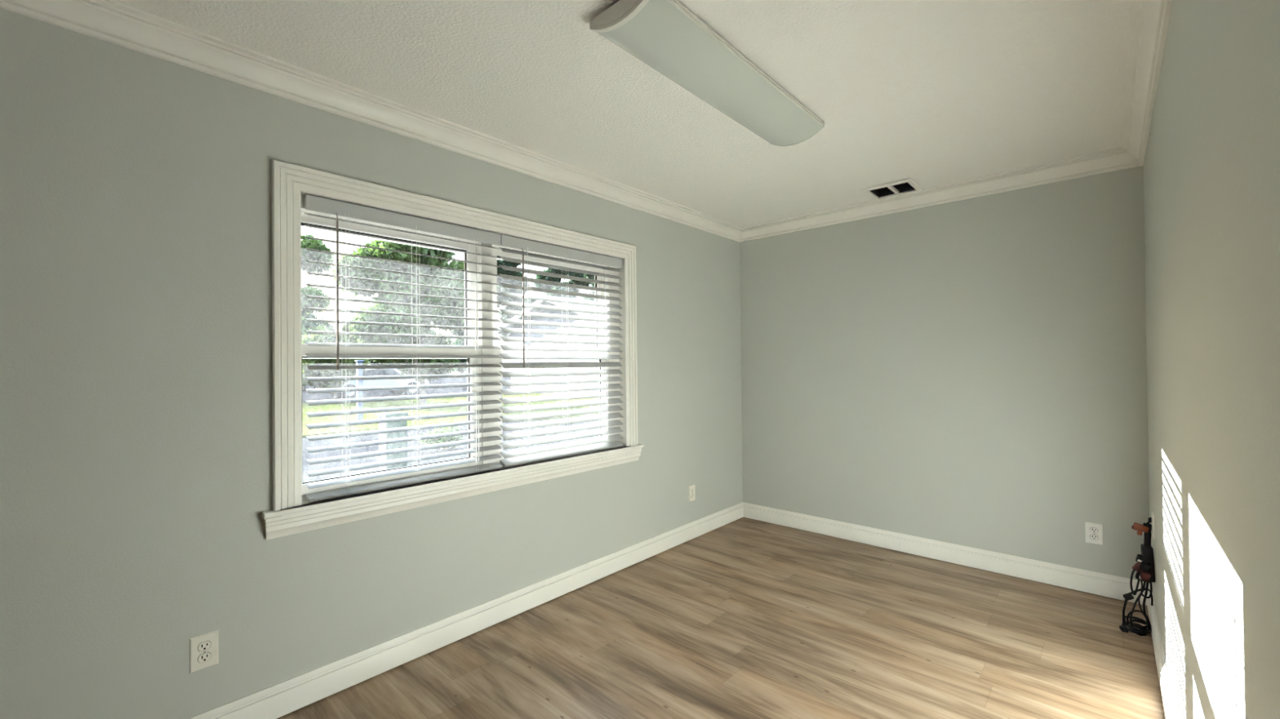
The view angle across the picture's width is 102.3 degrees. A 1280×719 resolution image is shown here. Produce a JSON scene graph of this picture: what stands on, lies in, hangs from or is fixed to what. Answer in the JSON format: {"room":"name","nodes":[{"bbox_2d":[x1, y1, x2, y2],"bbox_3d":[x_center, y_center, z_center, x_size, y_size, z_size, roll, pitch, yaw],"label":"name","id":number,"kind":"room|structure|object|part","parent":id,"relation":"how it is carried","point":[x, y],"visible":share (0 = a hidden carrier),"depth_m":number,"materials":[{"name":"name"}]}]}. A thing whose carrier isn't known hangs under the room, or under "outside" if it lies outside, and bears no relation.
{"room":"empty room","nodes":[
{"label":"empty room","id":0,"kind":"room"},
{"bbox_2d":[0,8,742,718],"bbox_3d":[-0.783,0.272,2.695,0.150,2.740,5.036,-1,-1,42],"label":"wall","id":1,"kind":"structure","parent":0,"point":[136,447],"depth_m":1.77,"materials":[{"name":"grey paint"}]},
{"bbox_2d":[189,630,218,673],"bbox_3d":[-1.498,1.005,1.774,0.009,0.117,0.077,-1,-1,42],"label":"wall outlet","id":2,"kind":"object","parent":1,"relation":"attached to","point":[204,648],"visible":1,"depth_m":1.77,"materials":[{"name":"white plastic"}]},
{"bbox_2d":[198,652,211,662],"bbox_3d":[-1.497,1.025,1.773,0.006,0.028,0.034,-1,-1,42],"label":"receptacle","id":3,"kind":"object","parent":2,"relation":"attached to","point":[203,657],"depth_m":1.77,"materials":[{"name":"white plastic"}]},
{"bbox_2d":[198,640,211,651],"bbox_3d":[-1.498,0.986,1.774,0.006,0.028,0.034,-1,-1,42],"label":"receptacle","id":4,"kind":"object","parent":2,"relation":"attached to","point":[203,646],"depth_m":1.77,"materials":[{"name":"white plastic"}]},
{"bbox_2d":[0,0,742,242],"bbox_3d":[-0.710,-1.050,2.627,0.082,0.099,4.736,-1,-1,42],"label":"trim","id":5,"kind":"structure","parent":1,"relation":"attached to","point":[112,21],"depth_m":2.01,"materials":[{"name":"white paint"}]},
{"bbox_2d":[300,194,488,502],"bbox_3d":[-1.132,-0.050,2.352,0.102,1.275,0.920,-1,-1,42],"label":"window","id":6,"kind":"structure","parent":1,"relation":"in","point":[307,220],"depth_m":2.49,"materials":[{"name":"white plastic"}]},
{"bbox_3d":[-1.144,-0.302,2.366,0.037,0.600,0.855,-1,-1,42],"label":"sash","id":7,"kind":"part","parent":6,"relation":"part of","materials":[{"name":"white plastic"}]},
{"bbox_3d":[-1.109,0.239,2.335,0.037,0.605,0.855,-1,-1,42],"label":"sash","id":8,"kind":"part","parent":6,"relation":"part of","materials":[{"name":"white plastic"}]},
{"bbox_2d":[303,194,502,502],"bbox_3d":[-1.021,-0.045,2.356,0.065,1.211,0.878,-1,-1,42],"label":"window blind","id":9,"kind":"object","parent":6,"relation":"attached to","point":[311,202],"visible":1,"depth_m":2.29,"materials":[{"name":"white plastic"}]},
{"bbox_3d":[-1.246,-0.034,2.155,0.002,1.149,0.002,0,-1,-18],"label":"ladder cord","id":10,"kind":"part","parent":9,"relation":"part of","materials":[{"name":"white fabric"}]},
{"bbox_3d":[-1.208,-0.027,2.122,0.002,1.163,0.002,-1,0,12],"label":"ladder cord","id":11,"kind":"part","parent":9,"relation":"part of","materials":[{"name":"white fabric"}]},
{"bbox_3d":[-1.199,-0.025,2.129,0.002,1.168,0.001,-1,-1,42],"label":"lift cord","id":12,"kind":"part","parent":9,"relation":"part of","materials":[{"name":"white fabric"}]},
{"bbox_3d":[-1.020,0.547,2.355,0.051,0.025,0.868,-1,-1,42],"label":"rail","id":13,"kind":"part","parent":9,"relation":"part of","materials":[{"name":"white plastic"}]},
{"bbox_3d":[-1.048,-0.034,2.373,0.002,1.149,0.002,-1,-1,42],"label":"ladder cord","id":14,"kind":"part","parent":9,"relation":"part of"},
{"bbox_3d":[-1.010,-0.027,2.339,0.002,1.163,0.002,-1,-1,42],"label":"ladder cord","id":15,"kind":"part","parent":9,"relation":"part of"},
{"bbox_3d":[-1.001,-0.025,2.347,0.002,1.168,0.001,-1,-1,42],"label":"lift cord","id":16,"kind":"part","parent":9,"relation":"part of","materials":[{"name":"white fabric"}]},
{"bbox_3d":[-0.851,-0.034,2.590,0.002,1.149,0.002,-1,0,12],"label":"ladder cord","id":17,"kind":"part","parent":9,"relation":"part of","materials":[{"name":"white fabric"}]},
{"bbox_3d":[-0.814,-0.027,2.556,0.002,1.163,0.002,-1,0,12],"label":"ladder cord","id":18,"kind":"part","parent":9,"relation":"part of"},
{"bbox_3d":[-0.804,-0.025,2.564,0.002,1.168,0.001,-1,-1,42],"label":"lift cord","id":19,"kind":"part","parent":9,"relation":"part of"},
{"bbox_2d":[262,444,644,540],"bbox_3d":[-0.706,0.614,2.672,0.098,0.104,2.066,-1,-1,42],"label":"trim","id":20,"kind":"structure","parent":1,"relation":"attached to","point":[309,516],"depth_m":2.34,"materials":[{"name":"white paint"}]},
{"bbox_2d":[271,159,638,511],"bbox_3d":[-0.718,-0.092,2.681,0.078,1.309,1.998,-1,-1,42],"label":"trim","id":21,"kind":"structure","parent":1,"relation":"attached to","point":[289,181],"depth_m":2.00,"materials":[{"name":"white paint"}]},
{"bbox_2d":[187,502,743,718],"bbox_3d":[-0.712,1.274,2.630,0.016,0.120,4.736,-1,-1,42],"label":"baseboard","id":22,"kind":"structure","parent":1,"relation":"attached to","point":[276,701],"depth_m":2.38,"materials":[{"name":"white paint"}]},
{"bbox_2d":[486,243,620,466],"bbox_3d":[-0.493,-0.051,3.055,0.102,1.275,0.980,-1,-1,42],"label":"window","id":23,"kind":"structure","parent":1,"relation":"in","point":[490,251],"depth_m":2.87,"materials":[{"name":"white plastic"}]},
{"bbox_3d":[-0.530,-0.303,3.042,0.037,0.600,0.850,-1,-1,42],"label":"sash","id":24,"kind":"part","parent":23,"relation":"part of","materials":[{"name":"white plastic"}]},
{"bbox_3d":[-0.496,0.239,3.010,0.037,0.605,0.850,-1,-1,42],"label":"sash","id":25,"kind":"part","parent":23,"relation":"part of","materials":[{"name":"white plastic"}]},
{"bbox_2d":[498,234,623,466],"bbox_3d":[-0.420,-0.046,3.016,0.064,1.210,0.897,-1,-1,42],"label":"window blind","id":26,"kind":"object","parent":23,"relation":"attached to","point":[510,242],"visible":0.98,"depth_m":2.96,"materials":[{"name":"white plastic"}]},
{"bbox_3d":[-0.604,-0.027,2.792,0.002,1.165,0.002,-1,0,12],"label":"ladder cord","id":27,"kind":"part","parent":26,"relation":"part of","materials":[{"name":"white fabric"}]},
{"bbox_3d":[-0.596,-0.028,2.800,0.002,1.163,0.001,-1,-1,42],"label":"lift cord","id":28,"kind":"part","parent":26,"relation":"part of","materials":[{"name":"white fabric"}]},
{"bbox_3d":[-0.419,0.542,3.016,0.049,0.034,0.887,-1,-1,42],"label":"rail","id":29,"kind":"part","parent":26,"relation":"part of","materials":[{"name":"white plastic"}]},
{"bbox_3d":[-0.423,-0.027,2.991,0.002,1.165,0.002,-1,0,12],"label":"ladder cord","id":30,"kind":"part","parent":26,"relation":"part of","materials":[{"name":"white fabric"}]},
{"bbox_3d":[-0.414,-0.028,3.000,0.002,1.163,0.001,-1,-1,42],"label":"lift cord","id":31,"kind":"part","parent":26,"relation":"part of","materials":[{"name":"white fabric"}]},
{"bbox_3d":[-0.246,-0.040,3.250,0.002,1.137,0.002,-1,-1,42],"label":"ladder cord","id":32,"kind":"part","parent":26,"relation":"part of","materials":[{"name":"white fabric"}]},
{"bbox_3d":[-0.214,-0.027,3.221,0.002,1.165,0.002,-1,-1,42],"label":"ladder cord","id":33,"kind":"part","parent":26,"relation":"part of","materials":[{"name":"white fabric"}]},
{"bbox_3d":[-0.205,-0.028,3.229,0.002,1.163,0.001,-1,-1,42],"label":"lift cord","id":34,"kind":"part","parent":26,"relation":"part of","materials":[{"name":"white fabric"}]},
{"bbox_2d":[688,484,695,502],"bbox_3d":[0.389,0.999,3.853,0.009,0.117,0.077,-1,-1,42],"label":"wall outlet","id":35,"kind":"object","parent":1,"relation":"attached to","point":[691,497],"visible":1,"depth_m":3.84,"materials":[{"name":"white plastic"}]},
{"bbox_2d":[301,225,502,260],"bbox_3d":[-0.827,-1.071,3.453,1.000,0.640,12.000,-1,-1,42],"label":"roof overhang","id":36,"kind":"object","parent":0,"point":[302,226],"depth_m":3.22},
{"bbox_2d":[115,0,1131,226],"bbox_3d":[0.173,-1.190,1.826,2.770,0.150,5.036,-1,-1,42],"label":"ceiling","id":37,"kind":"structure","parent":0,"point":[931,93],"depth_m":2.04,"materials":[{"name":"white paint"}]},
{"bbox_2d":[589,0,824,146],"bbox_3d":[0.346,-1.077,2.040,0.276,0.075,1.225,-1,-1,42],"label":"ceiling light","id":38,"kind":"object","parent":37,"relation":"attached to","point":[667,37],"visible":1,"depth_m":1.85,"materials":[{"name":"white plastic"}]},
{"bbox_3d":[-0.064,-1.077,1.589,0.226,0.053,0.006,-1,-1,42],"label":"cap panel","id":39,"kind":"part","parent":38,"relation":"part of","materials":[{"name":"white plastic"}]},
{"bbox_3d":[0.450,-1.096,1.953,0.004,0.010,1.207,-1,-1,42],"label":"trim","id":40,"kind":"part","parent":38,"relation":"part of","materials":[{"name":"white plastic"}]},
{"bbox_2d":[861,178,923,200],"bbox_3d":[1.650,-1.184,3.374,0.299,0.164,0.290,-1,-1,42],"label":"ceiling vent","id":41,"kind":"object","parent":37,"relation":"in","point":[898,187],"visible":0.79,"depth_m":3.40,"materials":[{"name":"white metal"}]},
{"bbox_2d":[276,517,1164,718],"bbox_3d":[0.198,1.385,1.804,2.470,0.120,4.736,-1,-1,42],"label":"floor","id":42,"kind":"structure","parent":0,"point":[743,618],"depth_m":2.34,"materials":[{"name":"wood"}]},
{"bbox_2d":[1122,587,1145,626],"bbox_3d":[2.388,1.200,2.499,0.071,0.218,0.072,-1,0,4],"label":"power cable","id":43,"kind":"object","parent":42,"relation":"on","point":[1127,597],"visible":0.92,"depth_m":2.51,"materials":[{"name":"black rubber"}]},
{"bbox_2d":[1119,615,1151,634],"bbox_3d":[2.390,1.285,2.485,0.119,0.046,0.145,-1,-1,42],"label":"power cable","id":44,"kind":"object","parent":42,"relation":"on","point":[1122,628],"visible":0.92,"depth_m":2.47,"materials":[{"name":"black rubber"}]},
{"bbox_2d":[1126,610,1150,626],"bbox_3d":[2.409,1.256,2.490,0.087,0.096,0.032,-1,-1,35],"label":"power cable","id":45,"kind":"object","parent":44,"relation":"on","point":[1129,613],"visible":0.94,"depth_m":2.50,"materials":[{"name":"black rubber"}]},
{"bbox_2d":[739,165,1149,604],"bbox_3d":[1.829,0.164,3.623,2.470,2.560,0.150,-1,-1,42],"label":"wall","id":46,"kind":"structure","parent":0,"point":[971,372],"depth_m":3.28,"materials":[{"name":"grey paint"}]},
{"bbox_2d":[740,146,1141,242],"bbox_3d":[1.738,-1.066,3.547,2.470,0.099,0.082,-1,-1,42],"label":"trim","id":47,"kind":"structure","parent":46,"relation":"attached to","point":[1114,159],"depth_m":3.27,"materials":[{"name":"white paint"}]},
{"bbox_2d":[742,502,1149,605],"bbox_3d":[1.783,1.257,3.552,2.470,0.120,0.016,-1,-1,42],"label":"baseboard","id":48,"kind":"structure","parent":46,"relation":"attached to","point":[1076,579],"depth_m":3.30,"materials":[{"name":"white paint"}]},
{"bbox_2d":[1084,521,1103,545],"bbox_3d":[2.532,0.971,2.877,0.077,0.117,0.009,-1,-1,42],"label":"wall outlet","id":49,"kind":"object","parent":46,"relation":"attached to","point":[1094,534],"visible":1,"depth_m":2.87,"materials":[{"name":"white plastic"}]},
{"bbox_2d":[1089,534,1097,540],"bbox_3d":[2.531,0.991,2.876,0.034,0.028,0.006,-1,-1,42],"label":"receptacle","id":50,"kind":"object","parent":49,"relation":"attached to","point":[1092,537],"depth_m":2.87,"materials":[{"name":"white plastic"}]},
{"bbox_2d":[1089,527,1097,533],"bbox_3d":[2.531,0.952,2.876,0.034,0.028,0.006,-1,-1,42],"label":"receptacle","id":51,"kind":"object","parent":49,"relation":"attached to","point":[1092,530],"depth_m":2.87,"materials":[{"name":"white plastic"}]},
{"bbox_2d":[1142,0,1279,718],"bbox_3d":[1.155,0.148,0.934,0.150,2.560,5.036,-1,-1,42],"label":"wall","id":52,"kind":"structure","parent":0,"point":[1211,166],"depth_m":0.97,"materials":[{"name":"grey paint"}]},
{"bbox_2d":[1135,522,1155,582],"bbox_3d":[2.415,0.922,2.468,0.069,0.278,0.076,-1,-1,42],"label":"power strip","id":53,"kind":"object","parent":52,"relation":"attached to","point":[1147,551],"visible":0.98,"depth_m":2.45,"materials":[{"name":"black plastic"}]},
{"bbox_2d":[1129,559,1142,595],"bbox_3d":[2.385,1.044,2.473,0.059,0.171,0.029,-1,-1,28],"label":"power cable","id":54,"kind":"object","parent":53,"relation":"attached to","point":[1135,567],"visible":0.98,"depth_m":2.47,"materials":[{"name":"black rubber"}]},
{"bbox_3d":[2.385,1.050,2.470,0.062,0.158,0.015,-1,0,10],"label":"cord","id":55,"kind":"part","parent":54,"relation":"part of","materials":[{"name":"black rubber"}]},
{"bbox_2d":[1129,569,1148,635],"bbox_3d":[2.388,1.155,2.463,0.072,0.306,0.045,-1,0,-1],"label":"power cable","id":56,"kind":"object","parent":53,"relation":"attached to","point":[1144,581],"visible":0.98,"depth_m":2.48,"materials":[{"name":"black rubber"}]},
{"bbox_2d":[1137,575,1149,624],"bbox_3d":[2.417,1.170,2.478,0.038,0.273,0.068,-1,-1,42],"label":"power cable","id":57,"kind":"object","parent":53,"relation":"attached to","point":[1141,590],"visible":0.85,"depth_m":2.46,"materials":[{"name":"black rubber"}]},
{"bbox_2d":[1142,581,1150,630],"bbox_3d":[2.420,1.163,2.473,0.070,0.290,0.034,-1,0,-4],"label":"power cable","id":58,"kind":"object","parent":53,"relation":"attached to","point":[1147,582],"visible":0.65,"depth_m":2.47,"materials":[{"name":"black rubber"}]},
{"bbox_2d":[1141,582,1153,605],"bbox_3d":[2.416,1.088,2.459,0.043,0.169,0.038,-1,-1,42],"label":"power cable","id":59,"kind":"object","parent":53,"relation":"attached to","point":[1150,583],"visible":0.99,"depth_m":2.45,"materials":[{"name":"black rubber"}]},
{"bbox_2d":[1121,0,1173,165],"bbox_3d":[1.057,-1.081,1.023,0.082,0.099,4.736,-1,-1,42],"label":"trim","id":60,"kind":"structure","parent":52,"relation":"attached to","point":[1149,19],"depth_m":1.91,"materials":[{"name":"white paint"}]},
{"bbox_2d":[1151,511,1155,539],"bbox_3d":[2.439,0.788,2.453,0.009,0.117,0.077,-1,-1,42],"label":"wall outlet","id":61,"kind":"object","parent":52,"relation":"attached to","point":[1153,513],"visible":1,"depth_m":2.43,"materials":[{"name":"white plastic"}]},
{"bbox_2d":[1131,517,1151,535],"bbox_3d":[2.409,0.799,2.474,0.076,0.088,0.030,-1,-1,37],"label":"plug adapter","id":62,"kind":"object","parent":61,"relation":"attached to","point":[1140,528],"visible":0.99,"depth_m":2.47,"materials":[{"name":"orange plastic"}]},
{"bbox_2d":[1137,529,1142,535],"bbox_3d":[2.402,0.831,2.479,0.020,0.025,0.026,-1,-1,42],"label":"socket","id":63,"kind":"object","parent":62,"relation":"attached to","point":[1140,532],"depth_m":2.47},
{"bbox_2d":[1146,583,1176,718],"bbox_3d":[1.104,1.242,0.981,0.016,0.120,4.736,-1,-1,42],"label":"baseboard","id":64,"kind":"structure","parent":52,"relation":"attached to","point":[1164,683],"depth_m":2.05,"materials":[{"name":"white paint"}]},
{"label":"outside","id":65,"kind":"structure","parent":0,"visible":0},
{"bbox_2d":[302,375,599,482],"bbox_3d":[-17.576,1.998,36.232,69.850,0.180,90.000,-1,-1,42],"label":"ground","id":66,"kind":"structure","parent":65,"point":[306,396],"depth_m":9.71,"materials":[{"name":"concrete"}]},
{"bbox_2d":[301,231,334,362],"bbox_3d":[-16.172,-2.026,23.527,4.393,7.665,3.923,-1,-1,42],"label":"broadleaf tree","id":67,"kind":"object","parent":66,"relation":"on","point":[307,255],"visible":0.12,"depth_m":23.26,"materials":[{"name":"green plant"}]},
{"bbox_2d":[301,312,334,391],"bbox_3d":[-19.991,-0.569,30.831,4.353,4.989,4.332,-1,0,12],"label":"evergreen tree","id":68,"kind":"object","parent":66,"relation":"on","point":[309,316],"visible":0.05,"depth_m":30.71,"materials":[{"name":"green plant"}]},
{"bbox_3d":[-19.992,-0.712,30.832,4.353,4.702,4.332,-1,0,12],"label":"crown","id":69,"kind":"part","parent":68,"relation":"part of","materials":[{"name":"green plant"}]},
{"bbox_2d":[315,368,430,398],"bbox_3d":[-12.443,1.042,24.239,1.780,1.430,4.450,-1,-1,42],"label":"car","id":70,"kind":"object","parent":66,"relation":"on","point":[368,372],"visible":0.43,"depth_m":23.71,"materials":[{"name":"silver metal"}]},
{"bbox_2d":[377,411,408,470],"bbox_3d":[-3.198,1.104,6.675,0.290,0.830,0.290,-1,-1,42],"label":"utility box","id":71,"kind":"object","parent":66,"relation":"on","point":[395,414],"visible":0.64,"depth_m":6.58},
{"bbox_3d":[-3.202,0.714,6.678,0.290,0.050,0.290,-1,-1,42],"label":"lid","id":72,"kind":"part","parent":71,"relation":"part of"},
{"bbox_2d":[364,329,433,374],"bbox_3d":[-16.844,-0.849,36.302,4.888,5.579,4.627,-1,-1,42],"label":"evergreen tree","id":73,"kind":"object","parent":66,"relation":"on","point":[371,362],"visible":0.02,"depth_m":35.73,"materials":[{"name":"green plant"}]},
{"bbox_2d":[417,422,464,450],"bbox_3d":[-3.319,1.310,8.783,0.690,0.531,0.773,-1,-1,23],"label":"shrub","id":74,"kind":"object","parent":66,"relation":"on","point":[446,429],"visible":0.55,"depth_m":8.63,"materials":[{"name":"green plant"}]},
{"bbox_2d":[302,393,598,438],"bbox_3d":[-10.767,1.626,13.537,26.575,0.051,12.493,0,-1,-43],"label":"lawn","id":75,"kind":"structure","parent":66,"relation":"on","point":[306,420],"depth_m":15.51,"materials":[{"name":"green plant"}]},
{"bbox_2d":[301,320,369,399],"bbox_3d":[-12.141,0.060,20.549,2.916,3.392,2.728,0,0,-14],"label":"broadleaf tree","id":76,"kind":"object","parent":75,"relation":"on","point":[306,372],"visible":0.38,"depth_m":20.04,"materials":[{"name":"green plant"}]},
{"bbox_2d":[355,360,364,420],"bbox_3d":[-7.237,0.814,13.316,0.170,1.600,0.170,-1,-1,42],"label":"post","id":77,"kind":"object","parent":75,"relation":"on","point":[359,371],"visible":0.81,"depth_m":13.27,"materials":[{"name":"white"}]},
{"bbox_2d":[328,240,464,404],"bbox_3d":[-7.595,-1.962,17.328,4.780,7.276,4.491,-1,-1,42],"label":"broadleaf tree","id":78,"kind":"object","parent":75,"relation":"on","point":[366,251],"visible":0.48,"depth_m":16.43,"materials":[{"name":"green plant"}]},
{"bbox_2d":[449,323,466,373],"bbox_3d":[-13.729,-0.767,41.949,4.017,5.450,4.117,-1,0,13],"label":"evergreen tree","id":79,"kind":"object","parent":66,"relation":"on","point":[458,341],"visible":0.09,"depth_m":40.91,"materials":[{"name":"green plant"}]},
{"bbox_2d":[497,259,537,387],"bbox_3d":[-8.284,-2.894,32.406,4.363,9.372,3.938,-1,-1,42],"label":"broadleaf tree","id":80,"kind":"object","parent":66,"relation":"on","point":[500,297],"visible":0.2,"depth_m":32.08,"materials":[{"name":"green plant"}]},
{"bbox_3d":[-8.298,-4.364,32.418,4.363,6.474,3.938,-1,-1,42],"label":"crown","id":81,"kind":"part","parent":80,"relation":"part of","materials":[{"name":"green plant"}]},
{"bbox_2d":[497,294,598,394],"bbox_3d":[-2.642,-0.660,25.839,8.000,4.670,5.300,-1,-1,42],"label":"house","id":82,"kind":"structure","parent":66,"relation":"on","point":[538,302],"depth_m":24.21,"materials":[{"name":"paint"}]},
{"bbox_2d":[533,267,589,298],"bbox_3d":[-5.310,-3.106,36.614,3.656,9.809,4.270,-1,-1,42],"label":"broadleaf tree","id":83,"kind":"object","parent":66,"relation":"on","point":[549,270],"visible":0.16,"depth_m":35.82,"materials":[{"name":"green plant"}]},
{"bbox_2d":[582,274,594,300],"bbox_3d":[-1.994,-2.381,32.456,3.108,8.222,3.639,0,0,-12],"label":"broadleaf tree","id":84,"kind":"object","parent":66,"relation":"on","point":[587,276],"visible":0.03,"depth_m":32.57,"materials":[{"name":"green plant"}]}
]}

